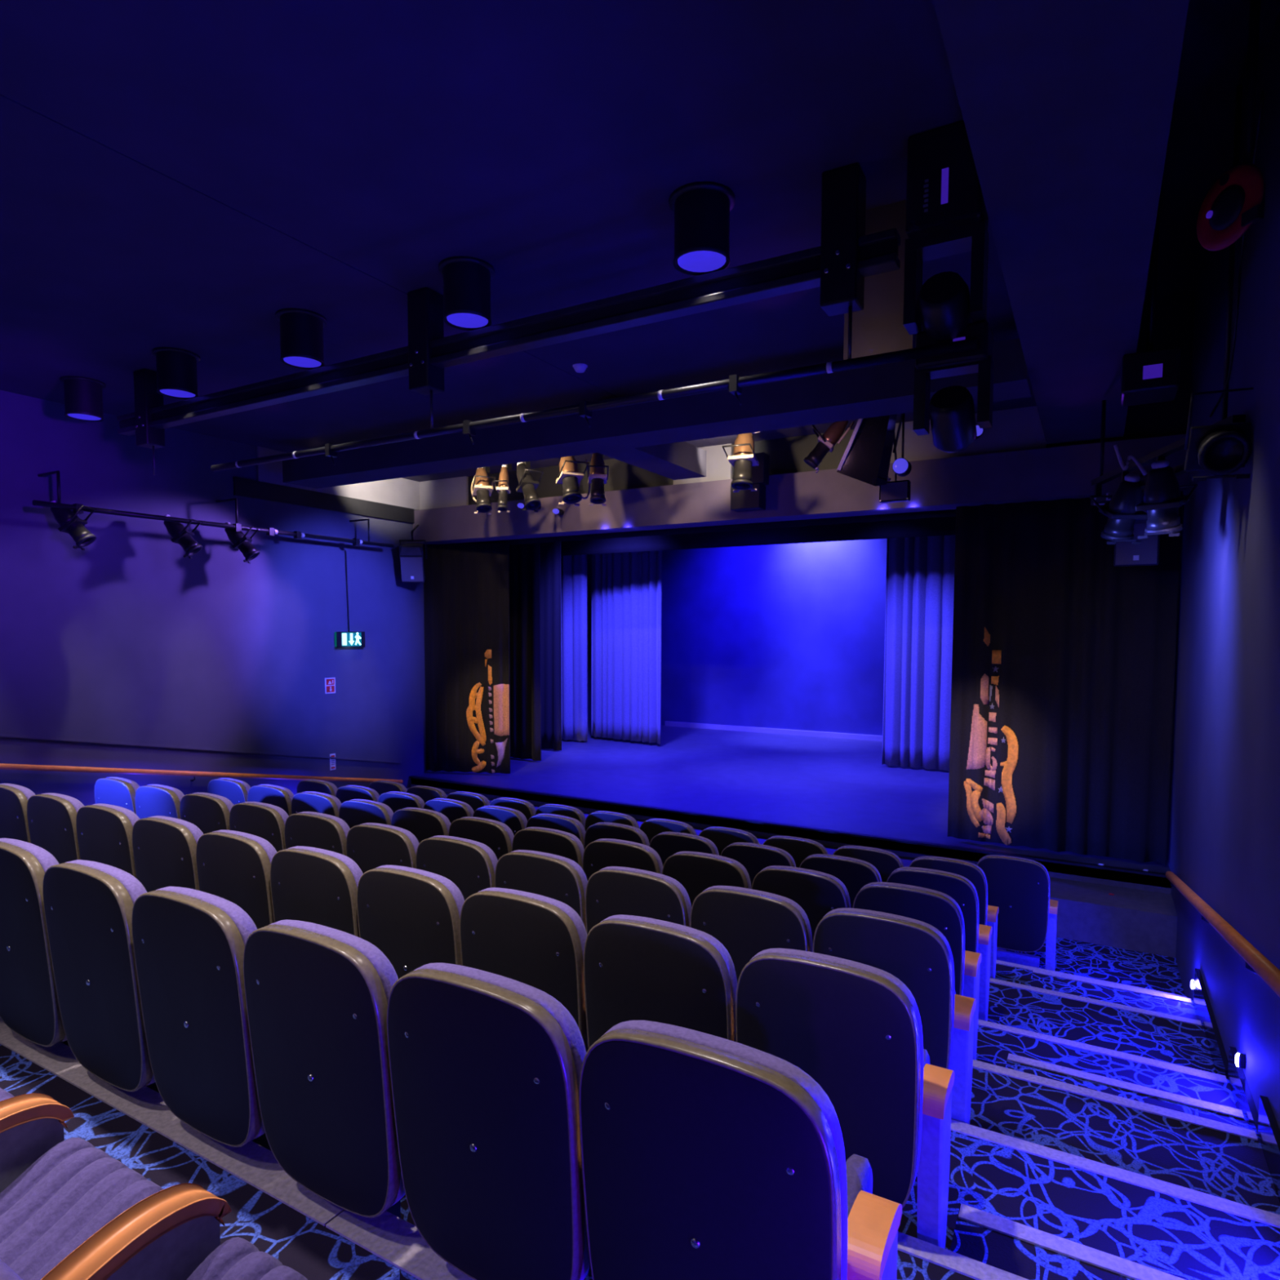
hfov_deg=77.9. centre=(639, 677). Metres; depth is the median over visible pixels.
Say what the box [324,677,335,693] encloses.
fire sign
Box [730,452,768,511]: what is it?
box
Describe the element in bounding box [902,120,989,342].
light
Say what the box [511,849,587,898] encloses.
cushion
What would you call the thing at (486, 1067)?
seat
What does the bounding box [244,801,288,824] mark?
cushion
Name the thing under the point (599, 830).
seat
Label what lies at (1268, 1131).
baseboard
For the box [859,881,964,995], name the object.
backrest
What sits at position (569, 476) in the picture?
lantern
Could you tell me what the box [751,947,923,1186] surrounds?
seat back
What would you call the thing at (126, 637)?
wall
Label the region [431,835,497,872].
cushion
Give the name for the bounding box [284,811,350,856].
seat
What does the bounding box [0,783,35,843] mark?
seat
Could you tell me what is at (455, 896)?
cushion
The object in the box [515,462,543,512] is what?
lantern
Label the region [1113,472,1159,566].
loudspeaker
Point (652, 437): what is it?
beam
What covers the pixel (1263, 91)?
loose cable
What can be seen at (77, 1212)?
seat
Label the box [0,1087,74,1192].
seat
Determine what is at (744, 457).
lantern
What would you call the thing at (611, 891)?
seat
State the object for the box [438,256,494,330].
ceiling light
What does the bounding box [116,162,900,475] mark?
beam
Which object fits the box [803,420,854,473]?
lantern
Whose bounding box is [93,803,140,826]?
cushion
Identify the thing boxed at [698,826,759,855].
seat
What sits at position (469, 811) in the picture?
cushion
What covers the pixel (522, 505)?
lamp
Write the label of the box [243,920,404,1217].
seat
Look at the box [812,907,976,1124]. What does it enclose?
seat
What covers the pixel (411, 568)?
grille
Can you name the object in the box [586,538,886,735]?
wall
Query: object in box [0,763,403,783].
handrail
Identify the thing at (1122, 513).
lantern
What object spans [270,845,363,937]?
seat
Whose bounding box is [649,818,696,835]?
cushion
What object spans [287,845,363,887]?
cushion
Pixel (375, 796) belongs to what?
cushion
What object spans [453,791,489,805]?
cushion
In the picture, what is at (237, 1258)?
seat
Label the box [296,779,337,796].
seat
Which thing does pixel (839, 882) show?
backrest
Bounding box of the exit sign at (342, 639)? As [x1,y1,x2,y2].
[334,550,364,648]
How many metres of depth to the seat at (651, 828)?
6.35 m
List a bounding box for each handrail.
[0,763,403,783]
[1164,871,1279,997]
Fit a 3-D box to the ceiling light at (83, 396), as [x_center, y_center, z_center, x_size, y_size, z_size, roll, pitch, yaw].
[-4.747,-2.372,6.755,0.320,0.300,0.320,2,4,30]
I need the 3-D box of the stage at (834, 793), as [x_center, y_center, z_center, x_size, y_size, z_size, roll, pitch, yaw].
[1.849,1.637,12.408,14.200,0.550,8.120,2,4,30]
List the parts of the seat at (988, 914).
panel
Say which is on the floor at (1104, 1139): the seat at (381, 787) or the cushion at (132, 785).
the seat at (381, 787)
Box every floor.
[0,937,1279,1279]
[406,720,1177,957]
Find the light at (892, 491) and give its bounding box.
[879,435,911,503]
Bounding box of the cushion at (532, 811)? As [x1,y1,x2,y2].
[498,797,536,815]
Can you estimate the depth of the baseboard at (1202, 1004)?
4.42 m
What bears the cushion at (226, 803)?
on the seat at (210, 812)
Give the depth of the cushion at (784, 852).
5.01 m
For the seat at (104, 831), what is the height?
0.928 m
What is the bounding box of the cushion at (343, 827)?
[298,811,350,839]
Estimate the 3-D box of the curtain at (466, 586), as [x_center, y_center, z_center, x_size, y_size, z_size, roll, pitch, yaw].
[-2.498,-0.265,11.401,1.296,3.297,0.056,1,4,10]
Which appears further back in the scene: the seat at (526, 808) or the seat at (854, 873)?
the seat at (526, 808)
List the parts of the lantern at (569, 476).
colour frame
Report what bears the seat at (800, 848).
on the floor at (1104, 1139)
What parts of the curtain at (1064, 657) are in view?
panel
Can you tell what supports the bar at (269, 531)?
attached to the wall at (126, 637)
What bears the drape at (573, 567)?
on the stage at (834, 793)
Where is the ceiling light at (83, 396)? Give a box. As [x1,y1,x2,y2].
[59,375,106,422]
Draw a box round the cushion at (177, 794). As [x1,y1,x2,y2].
[148,784,184,801]
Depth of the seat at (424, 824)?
5.30 m
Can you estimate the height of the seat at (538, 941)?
0.928 m
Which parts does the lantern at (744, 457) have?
colour frame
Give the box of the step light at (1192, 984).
[1190,979,1194,990]
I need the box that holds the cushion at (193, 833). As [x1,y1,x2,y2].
[151,815,203,843]
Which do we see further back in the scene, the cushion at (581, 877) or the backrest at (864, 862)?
the backrest at (864, 862)
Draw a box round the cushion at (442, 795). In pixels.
[413,785,447,798]
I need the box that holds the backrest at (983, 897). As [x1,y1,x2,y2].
[911,856,987,925]
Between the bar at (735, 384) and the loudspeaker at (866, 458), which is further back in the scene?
the loudspeaker at (866, 458)
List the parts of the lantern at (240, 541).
colour frame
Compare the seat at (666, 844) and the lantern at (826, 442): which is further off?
the lantern at (826, 442)
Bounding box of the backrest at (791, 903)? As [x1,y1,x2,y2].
[702,885,812,951]
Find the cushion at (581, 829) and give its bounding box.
[537,813,586,843]
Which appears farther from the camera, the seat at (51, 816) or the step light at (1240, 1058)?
the seat at (51, 816)
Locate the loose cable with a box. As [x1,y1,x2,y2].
[1208,89,1265,417]
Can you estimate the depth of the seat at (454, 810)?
6.33 m
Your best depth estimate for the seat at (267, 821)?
4.74 m
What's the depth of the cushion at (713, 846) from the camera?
5.27 m
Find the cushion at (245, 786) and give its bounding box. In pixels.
[218,777,250,793]
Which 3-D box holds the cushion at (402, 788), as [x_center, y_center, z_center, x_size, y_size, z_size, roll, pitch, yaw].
[-2.512,1.398,8.016,0.514,0.717,0.117,2,4,30]
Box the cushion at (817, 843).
[770,835,827,854]
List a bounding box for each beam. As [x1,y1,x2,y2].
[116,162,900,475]
[282,337,1031,488]
[933,0,1189,444]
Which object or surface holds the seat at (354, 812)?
on the floor at (1104, 1139)
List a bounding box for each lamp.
[517,502,526,509]
[552,508,564,515]
[892,413,911,476]
[974,424,983,439]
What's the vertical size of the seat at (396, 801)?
0.928 m
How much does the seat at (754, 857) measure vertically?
0.928 m
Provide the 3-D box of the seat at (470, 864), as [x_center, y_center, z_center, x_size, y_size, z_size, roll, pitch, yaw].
[-0.819,1.270,4.201,0.560,0.928,0.481,2,4,30]
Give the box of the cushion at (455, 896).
[377,865,464,919]
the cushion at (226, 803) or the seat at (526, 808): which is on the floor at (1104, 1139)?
the seat at (526, 808)
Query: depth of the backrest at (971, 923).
4.44 m
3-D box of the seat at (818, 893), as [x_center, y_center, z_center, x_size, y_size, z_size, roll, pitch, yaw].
[0.931,1.431,4.222,0.560,0.928,0.481,2,4,30]
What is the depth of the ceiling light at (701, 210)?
3.76 m
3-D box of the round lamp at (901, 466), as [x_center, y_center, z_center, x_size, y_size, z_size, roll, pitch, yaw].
[2.198,-1.978,6.621,0.136,0.567,0.186,2,4,30]
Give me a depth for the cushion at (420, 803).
6.56 m
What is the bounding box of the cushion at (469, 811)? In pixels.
[434,798,474,817]
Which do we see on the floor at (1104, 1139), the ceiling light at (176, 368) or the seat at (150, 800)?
the seat at (150, 800)
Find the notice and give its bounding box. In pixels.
[329,753,335,770]
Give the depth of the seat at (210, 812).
5.01 m
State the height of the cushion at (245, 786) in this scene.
0.717 m
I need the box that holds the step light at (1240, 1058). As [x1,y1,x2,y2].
[1235,1053,1246,1069]
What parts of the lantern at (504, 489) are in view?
colour frame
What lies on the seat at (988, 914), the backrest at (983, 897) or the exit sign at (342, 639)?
the backrest at (983, 897)
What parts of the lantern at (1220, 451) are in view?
colour frame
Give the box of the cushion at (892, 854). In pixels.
[835,845,903,866]
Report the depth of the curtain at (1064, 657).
7.40 m
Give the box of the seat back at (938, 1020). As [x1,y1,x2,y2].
[823,907,955,1069]
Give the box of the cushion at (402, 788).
[377,780,407,792]
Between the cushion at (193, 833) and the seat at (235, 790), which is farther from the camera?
the seat at (235, 790)
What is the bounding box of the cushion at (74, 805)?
[41,792,84,813]
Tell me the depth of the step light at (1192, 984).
5.10 m
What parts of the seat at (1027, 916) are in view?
panel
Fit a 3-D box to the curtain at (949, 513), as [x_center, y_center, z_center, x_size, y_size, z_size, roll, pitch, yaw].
[0.904,-2.398,9.783,11.902,1.180,0.058,2,4,30]
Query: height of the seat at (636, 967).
0.928 m
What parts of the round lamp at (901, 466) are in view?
stem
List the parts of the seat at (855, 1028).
seat, panel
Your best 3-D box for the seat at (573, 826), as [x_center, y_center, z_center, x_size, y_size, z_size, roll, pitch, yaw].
[-0.512,1.473,6.045,0.560,0.928,0.481,2,4,30]
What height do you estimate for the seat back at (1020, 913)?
0.717 m
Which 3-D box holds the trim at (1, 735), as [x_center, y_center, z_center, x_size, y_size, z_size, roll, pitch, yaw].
[-5.340,0.623,7.711,0.018,1.582,7.900,2,4,30]
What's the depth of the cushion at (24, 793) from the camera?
4.48 m
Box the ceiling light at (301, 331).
[275,307,326,369]
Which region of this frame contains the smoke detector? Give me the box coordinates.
[572,363,587,373]
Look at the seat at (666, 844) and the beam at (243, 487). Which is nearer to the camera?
the seat at (666, 844)
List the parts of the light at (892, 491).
glass, arm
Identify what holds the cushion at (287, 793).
on the seat at (278, 796)
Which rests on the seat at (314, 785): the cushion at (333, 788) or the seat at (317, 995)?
the cushion at (333, 788)
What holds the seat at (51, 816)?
on the floor at (1104, 1139)
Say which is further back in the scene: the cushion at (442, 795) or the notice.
the notice
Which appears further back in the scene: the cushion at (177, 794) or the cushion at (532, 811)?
the cushion at (532, 811)
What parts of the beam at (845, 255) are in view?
drop rod, drop rod, rail, rail, drop rod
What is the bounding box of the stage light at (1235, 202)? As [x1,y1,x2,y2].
[1196,0,1265,251]
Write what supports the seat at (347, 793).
on the floor at (1104, 1139)
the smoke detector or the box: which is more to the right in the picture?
the box
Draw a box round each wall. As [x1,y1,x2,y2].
[0,390,431,805]
[413,293,1195,544]
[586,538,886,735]
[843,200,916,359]
[1143,0,1279,301]
[1166,493,1184,861]
[1168,8,1279,1128]
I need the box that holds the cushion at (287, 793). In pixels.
[259,784,293,800]
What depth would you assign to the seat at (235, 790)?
6.34 m
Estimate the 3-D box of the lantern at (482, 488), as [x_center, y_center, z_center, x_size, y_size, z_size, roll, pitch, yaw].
[-1.763,-2.138,8.973,0.275,0.567,0.375,-1,4,-20]
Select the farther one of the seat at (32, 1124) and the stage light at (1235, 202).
the stage light at (1235, 202)
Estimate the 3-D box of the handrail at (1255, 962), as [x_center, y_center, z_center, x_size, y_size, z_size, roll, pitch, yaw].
[2.870,1.228,3.877,0.090,1.116,5.760,2,4,30]
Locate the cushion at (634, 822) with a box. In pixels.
[595,810,639,828]
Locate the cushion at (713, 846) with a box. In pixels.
[658,831,719,855]
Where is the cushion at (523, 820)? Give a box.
[484,805,527,828]
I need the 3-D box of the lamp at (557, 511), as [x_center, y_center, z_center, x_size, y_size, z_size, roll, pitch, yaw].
[-1.027,-2.069,9.874,0.080,0.080,0.191,2,4,30]
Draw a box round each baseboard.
[665,720,882,741]
[1193,968,1228,1078]
[1227,1046,1279,1201]
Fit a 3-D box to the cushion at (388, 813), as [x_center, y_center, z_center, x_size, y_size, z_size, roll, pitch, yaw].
[-1.919,1.228,5.680,0.514,0.717,0.117,2,4,30]
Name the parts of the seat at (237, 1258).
seat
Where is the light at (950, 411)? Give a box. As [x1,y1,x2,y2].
[912,320,994,453]
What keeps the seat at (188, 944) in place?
on the floor at (1104, 1139)
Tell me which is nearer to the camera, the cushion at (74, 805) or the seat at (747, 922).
the seat at (747, 922)
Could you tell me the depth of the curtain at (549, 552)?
13.57 m
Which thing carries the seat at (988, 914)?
on the floor at (1104, 1139)
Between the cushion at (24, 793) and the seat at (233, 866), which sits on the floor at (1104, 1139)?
the seat at (233, 866)
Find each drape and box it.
[560,554,587,741]
[591,550,662,744]
[881,534,955,771]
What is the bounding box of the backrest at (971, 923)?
[890,866,978,952]
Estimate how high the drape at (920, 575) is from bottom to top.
4.477 m
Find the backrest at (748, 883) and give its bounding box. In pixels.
[673,851,751,888]
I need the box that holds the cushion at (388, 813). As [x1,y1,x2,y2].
[352,799,393,820]
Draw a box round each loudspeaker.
[398,524,426,582]
[836,413,903,486]
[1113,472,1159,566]
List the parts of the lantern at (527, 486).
colour frame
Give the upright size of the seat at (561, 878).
0.928 m
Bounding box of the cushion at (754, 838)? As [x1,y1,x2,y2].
[706,826,759,844]
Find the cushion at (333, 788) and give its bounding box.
[306,779,337,794]
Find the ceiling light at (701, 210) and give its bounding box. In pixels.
[669,181,734,275]
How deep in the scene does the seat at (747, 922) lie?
3.19 m
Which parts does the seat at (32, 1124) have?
seat, armrest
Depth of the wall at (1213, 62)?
4.51 m
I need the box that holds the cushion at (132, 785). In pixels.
[106,777,140,791]
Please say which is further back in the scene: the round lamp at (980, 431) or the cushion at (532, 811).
the round lamp at (980, 431)
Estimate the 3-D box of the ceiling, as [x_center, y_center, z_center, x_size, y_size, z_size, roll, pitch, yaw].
[-2.172,-2.461,4.902,8.500,0.120,10.500,2,4,30]
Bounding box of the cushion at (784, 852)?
[729,842,795,866]
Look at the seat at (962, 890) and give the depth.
4.50 m
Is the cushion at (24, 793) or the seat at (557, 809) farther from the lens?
the seat at (557, 809)
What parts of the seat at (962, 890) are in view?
panel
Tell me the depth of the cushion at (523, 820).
6.03 m
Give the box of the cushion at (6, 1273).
[0,1258,22,1279]
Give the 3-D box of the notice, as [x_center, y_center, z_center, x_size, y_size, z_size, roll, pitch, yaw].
[-3.951,1.084,10.180,0.009,0.210,0.084,2,4,30]
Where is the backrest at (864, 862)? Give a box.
[806,853,882,882]
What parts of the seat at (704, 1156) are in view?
seat, panel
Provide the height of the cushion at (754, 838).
0.717 m
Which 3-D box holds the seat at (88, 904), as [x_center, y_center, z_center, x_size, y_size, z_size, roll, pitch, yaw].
[-1.609,1.046,2.679,0.560,0.928,0.481,2,4,30]
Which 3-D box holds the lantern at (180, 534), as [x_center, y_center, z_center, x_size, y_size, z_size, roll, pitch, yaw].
[-4.662,-1.437,8.062,0.363,0.439,0.228,0,4,-10]
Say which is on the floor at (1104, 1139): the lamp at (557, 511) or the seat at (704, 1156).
the seat at (704, 1156)
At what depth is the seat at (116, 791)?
5.53 m
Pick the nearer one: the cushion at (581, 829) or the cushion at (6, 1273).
the cushion at (6, 1273)
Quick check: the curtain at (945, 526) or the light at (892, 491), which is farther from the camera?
the curtain at (945, 526)
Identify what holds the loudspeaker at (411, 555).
attached to the wall at (126, 637)
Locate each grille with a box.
[400,556,423,581]
[1115,522,1158,564]
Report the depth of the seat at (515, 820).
6.05 m
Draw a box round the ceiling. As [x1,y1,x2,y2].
[0,0,1036,481]
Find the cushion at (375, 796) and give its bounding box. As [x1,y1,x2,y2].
[346,785,379,801]
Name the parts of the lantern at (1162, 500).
colour frame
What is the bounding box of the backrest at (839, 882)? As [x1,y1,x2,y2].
[760,865,850,907]
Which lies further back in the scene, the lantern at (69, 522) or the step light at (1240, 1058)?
the lantern at (69, 522)
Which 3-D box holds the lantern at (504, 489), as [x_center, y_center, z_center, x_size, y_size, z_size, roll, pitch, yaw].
[-1.523,-2.117,8.822,0.162,0.543,0.273,0,3,3]
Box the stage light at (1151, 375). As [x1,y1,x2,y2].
[1120,196,1181,406]
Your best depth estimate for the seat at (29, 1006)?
2.70 m
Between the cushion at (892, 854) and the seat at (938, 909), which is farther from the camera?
the cushion at (892, 854)
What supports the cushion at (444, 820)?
on the seat at (424, 824)
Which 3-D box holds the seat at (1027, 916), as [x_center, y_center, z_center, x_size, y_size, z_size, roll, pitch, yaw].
[2.896,1.795,6.094,0.564,0.928,0.481,2,4,30]
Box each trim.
[0,733,401,763]
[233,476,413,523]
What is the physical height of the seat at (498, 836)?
0.928 m
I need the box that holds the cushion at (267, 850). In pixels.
[213,830,276,863]
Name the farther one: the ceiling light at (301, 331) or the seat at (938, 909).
the ceiling light at (301, 331)
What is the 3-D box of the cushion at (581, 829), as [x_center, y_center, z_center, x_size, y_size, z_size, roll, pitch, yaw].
[-0.603,1.374,5.926,0.514,0.717,0.117,2,4,30]
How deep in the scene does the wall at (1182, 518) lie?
7.19 m
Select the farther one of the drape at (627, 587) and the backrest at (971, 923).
the drape at (627, 587)
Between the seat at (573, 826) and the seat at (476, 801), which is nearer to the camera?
the seat at (573, 826)
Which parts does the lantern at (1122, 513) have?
colour frame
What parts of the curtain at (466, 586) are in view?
panel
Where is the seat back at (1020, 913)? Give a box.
[977,854,1049,933]
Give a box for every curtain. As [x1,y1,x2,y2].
[423,542,510,773]
[444,509,955,544]
[508,542,541,760]
[539,541,561,750]
[560,516,955,555]
[947,490,1182,865]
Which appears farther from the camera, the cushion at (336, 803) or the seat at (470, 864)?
the cushion at (336, 803)
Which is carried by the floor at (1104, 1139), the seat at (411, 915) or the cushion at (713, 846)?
the seat at (411, 915)
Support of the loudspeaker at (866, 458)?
hanging from the bar at (527, 464)
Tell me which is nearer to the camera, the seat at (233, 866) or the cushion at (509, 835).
the seat at (233, 866)
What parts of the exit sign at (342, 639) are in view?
frame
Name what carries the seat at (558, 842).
on the floor at (1104, 1139)
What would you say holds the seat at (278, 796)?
on the floor at (1104, 1139)
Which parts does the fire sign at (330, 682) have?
panel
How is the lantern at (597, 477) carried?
hanging from the bar at (527, 464)
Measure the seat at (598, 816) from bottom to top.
0.928 m
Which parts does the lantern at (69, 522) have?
colour frame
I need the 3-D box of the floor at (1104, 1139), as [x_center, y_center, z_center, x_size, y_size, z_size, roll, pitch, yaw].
[-1.827,1.867,4.786,9.100,1.300,10.200,2,4,30]
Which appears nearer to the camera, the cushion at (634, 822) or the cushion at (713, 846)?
the cushion at (713, 846)
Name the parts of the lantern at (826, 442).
colour frame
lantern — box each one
[50,500,96,551]
[163,514,202,559]
[224,521,260,564]
[471,466,495,515]
[493,464,511,512]
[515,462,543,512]
[555,455,591,506]
[586,452,608,506]
[721,431,759,492]
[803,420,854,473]
[1088,473,1147,544]
[1113,444,1197,538]
[1183,386,1253,481]
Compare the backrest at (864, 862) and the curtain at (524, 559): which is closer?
the backrest at (864, 862)
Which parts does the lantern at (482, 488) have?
colour frame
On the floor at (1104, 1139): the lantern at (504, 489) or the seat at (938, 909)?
the seat at (938, 909)
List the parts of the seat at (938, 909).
panel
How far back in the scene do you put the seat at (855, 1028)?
2.14 m
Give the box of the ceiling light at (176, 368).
[151,346,200,399]
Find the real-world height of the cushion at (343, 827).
0.717 m
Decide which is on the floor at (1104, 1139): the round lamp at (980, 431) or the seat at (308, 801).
the seat at (308, 801)
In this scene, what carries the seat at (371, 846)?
on the floor at (1104, 1139)
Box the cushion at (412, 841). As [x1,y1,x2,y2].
[361,822,419,855]
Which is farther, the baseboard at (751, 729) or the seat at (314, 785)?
the baseboard at (751, 729)
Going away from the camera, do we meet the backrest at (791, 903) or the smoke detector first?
the backrest at (791, 903)
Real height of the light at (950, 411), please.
0.517 m
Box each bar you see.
[32,471,394,547]
[210,337,977,471]
[483,454,604,473]
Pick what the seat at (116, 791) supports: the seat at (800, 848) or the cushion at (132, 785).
the cushion at (132, 785)
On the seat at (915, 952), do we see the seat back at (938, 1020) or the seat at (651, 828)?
the seat back at (938, 1020)
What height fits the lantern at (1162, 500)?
0.562 m
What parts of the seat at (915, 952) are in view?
panel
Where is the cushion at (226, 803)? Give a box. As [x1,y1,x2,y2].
[194,792,233,813]
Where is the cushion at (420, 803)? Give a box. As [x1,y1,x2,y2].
[387,791,425,808]
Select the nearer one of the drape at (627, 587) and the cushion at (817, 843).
the cushion at (817, 843)
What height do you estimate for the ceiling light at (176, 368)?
0.300 m
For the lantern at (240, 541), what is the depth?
8.57 m
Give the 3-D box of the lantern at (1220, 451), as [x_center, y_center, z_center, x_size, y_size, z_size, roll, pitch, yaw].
[3.002,-1.240,4.121,0.288,0.454,0.410,2,4,22]
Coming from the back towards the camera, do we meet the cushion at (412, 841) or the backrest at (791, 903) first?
the cushion at (412, 841)
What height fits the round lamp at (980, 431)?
0.118 m
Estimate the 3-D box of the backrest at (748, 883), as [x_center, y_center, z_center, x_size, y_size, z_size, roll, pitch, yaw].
[0.380,1.315,4.365,0.514,0.717,0.117,2,4,30]
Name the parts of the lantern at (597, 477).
colour frame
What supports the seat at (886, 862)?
on the floor at (1104, 1139)
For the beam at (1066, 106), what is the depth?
2.90 m
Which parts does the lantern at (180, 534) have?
colour frame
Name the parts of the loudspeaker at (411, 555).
stem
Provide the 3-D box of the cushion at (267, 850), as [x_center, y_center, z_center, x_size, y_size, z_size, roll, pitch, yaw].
[-1.763,1.043,3.564,0.514,0.717,0.117,2,4,30]
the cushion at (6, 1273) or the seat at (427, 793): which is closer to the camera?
the cushion at (6, 1273)
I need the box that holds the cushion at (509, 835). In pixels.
[462,816,514,844]
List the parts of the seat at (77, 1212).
armrest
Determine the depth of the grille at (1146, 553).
6.47 m
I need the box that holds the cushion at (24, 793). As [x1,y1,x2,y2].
[0,783,35,799]
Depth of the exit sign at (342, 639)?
10.28 m
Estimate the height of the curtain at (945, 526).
1.280 m
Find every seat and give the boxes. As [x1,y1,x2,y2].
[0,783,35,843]
[0,838,69,1047]
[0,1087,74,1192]
[0,1137,231,1279]
[0,1236,307,1279]
[26,792,84,863]
[42,859,159,1093]
[75,803,140,878]
[94,777,140,813]
[131,886,271,1151]
[132,815,203,892]
[134,784,184,819]
[179,792,233,834]
[195,830,276,928]
[207,777,250,804]
[229,801,288,852]
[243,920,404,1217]
[247,784,293,815]
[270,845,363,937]
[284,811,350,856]
[291,791,342,817]
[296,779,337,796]
[335,785,379,803]
[338,799,393,828]
[346,822,419,873]
[356,865,464,978]
[368,780,407,795]
[377,791,425,813]
[386,962,590,1279]
[391,807,450,843]
[406,785,447,803]
[415,835,497,900]
[423,798,474,823]
[446,791,489,811]
[448,816,514,860]
[459,887,588,1053]
[472,805,527,835]
[489,797,536,821]
[494,849,587,928]
[511,826,584,869]
[526,813,586,848]
[535,804,586,827]
[578,1020,902,1279]
[582,838,662,880]
[583,914,737,1048]
[584,810,639,831]
[584,822,649,848]
[585,866,691,935]
[640,818,696,843]
[648,831,719,866]
[662,851,751,906]
[689,885,812,983]
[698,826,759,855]
[720,842,795,886]
[735,947,955,1248]
[751,865,850,947]
[763,835,827,867]
[799,853,882,907]
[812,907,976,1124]
[832,845,903,882]
[852,881,981,1060]
[886,866,992,1021]
[909,856,999,978]
[977,854,1057,970]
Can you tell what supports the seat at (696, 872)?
on the floor at (1104, 1139)
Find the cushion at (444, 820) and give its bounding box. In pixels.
[403,807,450,834]
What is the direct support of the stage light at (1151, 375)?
hanging from the wall at (1213, 62)
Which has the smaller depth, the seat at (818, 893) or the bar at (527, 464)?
the seat at (818, 893)
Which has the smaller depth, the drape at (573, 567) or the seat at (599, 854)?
the seat at (599, 854)
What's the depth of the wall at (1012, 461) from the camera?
8.27 m
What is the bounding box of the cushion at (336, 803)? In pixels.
[302,791,342,810]
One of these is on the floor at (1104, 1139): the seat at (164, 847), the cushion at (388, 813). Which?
the seat at (164, 847)
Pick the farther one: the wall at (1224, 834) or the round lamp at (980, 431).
the round lamp at (980, 431)

